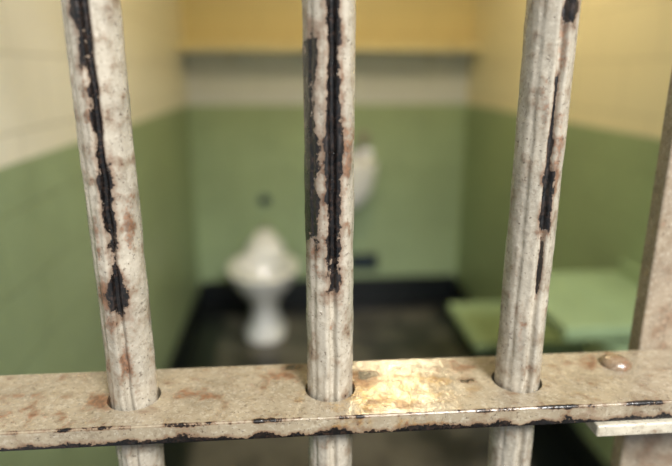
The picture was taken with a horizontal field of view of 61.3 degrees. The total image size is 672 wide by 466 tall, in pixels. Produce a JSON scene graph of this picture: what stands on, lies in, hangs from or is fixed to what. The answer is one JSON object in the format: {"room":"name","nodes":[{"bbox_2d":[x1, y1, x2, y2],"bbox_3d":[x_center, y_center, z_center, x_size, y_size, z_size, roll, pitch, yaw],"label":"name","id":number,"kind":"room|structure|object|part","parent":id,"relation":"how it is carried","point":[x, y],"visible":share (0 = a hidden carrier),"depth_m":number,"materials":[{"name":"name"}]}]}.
{"room":"prison interior","nodes":[
{"label":"prison interior","id":0,"kind":"room"},
{"bbox_2d":[0,0,199,465],"bbox_3d":[-0.741,-0.232,1.734,0.120,2.130,2.970,-1,16,-4],"label":"wall","id":1,"kind":"structure","parent":0,"point":[50,314],"depth_m":1.36,"materials":[{"name":"paint"}]},
{"bbox_2d":[166,285,202,368],"bbox_3d":[-0.675,0.733,2.014,0.012,0.120,2.730,-1,16,-4],"label":"baseboard","id":2,"kind":"structure","parent":1,"relation":"attached to","point":[177,357],"depth_m":2.80,"materials":[{"name":"black paint"}]},
{"bbox_2d":[180,0,472,284],"bbox_3d":[-0.038,-0.639,3.163,1.520,2.130,0.120,-1,16,-4],"label":"wall","id":3,"kind":"structure","parent":0,"point":[246,119],"depth_m":3.12,"materials":[{"name":"paint"}]},
{"bbox_2d":[259,195,269,205],"bbox_3d":[-0.401,-0.182,3.182,0.064,0.064,0.040,-1,16,-4],"label":"button","id":4,"kind":"object","parent":3,"relation":"attached to","point":[264,199],"visible":1,"depth_m":3.19,"materials":[{"name":"metal"}]},
{"bbox_3d":[-0.400,-0.181,3.179,0.037,0.040,0.033,-1,16,-4],"label":"push knob","id":5,"kind":"part","parent":4,"relation":"part of","materials":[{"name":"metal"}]},
{"bbox_2d":[202,275,454,304],"bbox_3d":[-0.033,0.336,3.372,1.496,0.140,0.014,-1,16,-4],"label":"baseboard","id":6,"kind":"structure","parent":3,"relation":"attached to","point":[429,286],"depth_m":3.38,"materials":[{"name":"black paint"}]},
{"bbox_2d":[177,43,481,62],"bbox_3d":[-0.025,-0.922,2.917,1.520,0.090,0.200,-1,16,-4],"label":"wall shelf","id":7,"kind":"object","parent":3,"relation":"attached to","point":[430,50],"visible":0.89,"depth_m":2.83,"materials":[{"name":"beige paint"}]},
{"bbox_2d":[358,131,368,144],"bbox_3d":[0.151,-0.523,3.119,0.055,0.070,0.058,-1,16,-4],"label":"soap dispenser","id":8,"kind":"object","parent":3,"relation":"attached to","point":[363,136],"visible":1,"depth_m":3.10,"materials":[{"name":"metal"}]},
{"bbox_2d":[353,253,377,269],"bbox_3d":[0.162,0.170,3.335,0.170,0.100,0.024,-1,16,-4],"label":"air vent","id":9,"kind":"object","parent":3,"relation":"in","point":[361,261],"visible":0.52,"depth_m":3.33,"materials":[{"name":"black metal"}]},
{"bbox_2d":[354,147,377,209],"bbox_3d":[0.053,-0.204,3.084,0.324,0.498,0.284,-1,16,-4],"label":"sink","id":10,"kind":"object","parent":3,"relation":"attached to","point":[365,166],"depth_m":2.96,"materials":[{"name":"white ceramic"}]},
{"bbox_2d":[354,147,360,158],"bbox_3d":[0.117,-0.433,3.095,0.044,0.062,0.083,-1,16,-4],"label":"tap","id":11,"kind":"object","parent":10,"relation":"on","point":[357,150],"depth_m":3.10,"materials":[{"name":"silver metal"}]},
{"bbox_2d":[354,149,371,157],"bbox_3d":[0.043,-0.418,3.155,0.320,0.090,0.030,-1,16,-4],"label":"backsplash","id":12,"kind":"structure","parent":10,"relation":"attached to","point":[364,153],"depth_m":3.14,"materials":[{"name":"white ceramic"}]},
{"bbox_2d":[163,297,576,465],"bbox_3d":[0.188,1.205,0.760,1.760,0.100,5.770,-1,16,-4],"label":"floor","id":13,"kind":"structure","parent":0,"point":[405,328],"depth_m":2.71,"materials":[{"name":"concrete"}]},
{"bbox_2d":[226,223,298,344],"bbox_3d":[-0.375,0.269,2.978,0.364,0.485,0.676,-1,16,-4],"label":"toilet","id":14,"kind":"object","parent":13,"relation":"on","point":[262,274],"visible":1,"depth_m":2.88,"materials":[{"name":"white ceramic"}]},
{"bbox_2d":[0,0,671,465],"bbox_3d":[0.192,0.144,0.416,1.520,2.130,0.088,-1,16,-4],"label":"bars","id":15,"kind":"object","parent":13,"relation":"on","point":[135,407],"visible":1,"depth_m":0.35,"materials":[{"name":"paint"}]},
{"bbox_2d":[456,0,671,465],"bbox_3d":[0.893,-0.268,1.860,0.120,2.130,2.970,-1,16,-4],"label":"wall","id":16,"kind":"structure","parent":0,"point":[623,62],"depth_m":1.88,"materials":[{"name":"paint"}]},
{"bbox_2d":[448,301,585,353],"bbox_3d":[0.640,0.394,2.085,0.380,0.220,0.360,-1,16,-4],"label":"seat","id":17,"kind":"object","parent":16,"relation":"attached to","point":[479,321],"visible":0.34,"depth_m":1.99,"materials":[{"name":"green paint"}]},
{"bbox_2d":[453,278,607,465],"bbox_3d":[0.828,0.700,2.131,0.012,0.120,2.730,-1,16,-4],"label":"baseboard","id":18,"kind":"structure","parent":16,"relation":"attached to","point":[574,442],"depth_m":2.00,"materials":[{"name":"black paint"}]},
{"bbox_2d":[546,261,639,350],"bbox_3d":[0.692,0.244,1.525,0.355,0.225,0.380,-1,16,-4],"label":"folding table","id":19,"kind":"object","parent":16,"relation":"attached to","point":[597,306],"visible":0.67,"depth_m":1.44,"materials":[{"name":"green paint"}]},
{"bbox_3d":[0.859,0.146,1.511,0.020,0.030,0.360,-1,16,-4],"label":"hinge plate","id":20,"kind":"part","parent":19,"relation":"part of","materials":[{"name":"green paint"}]}
]}

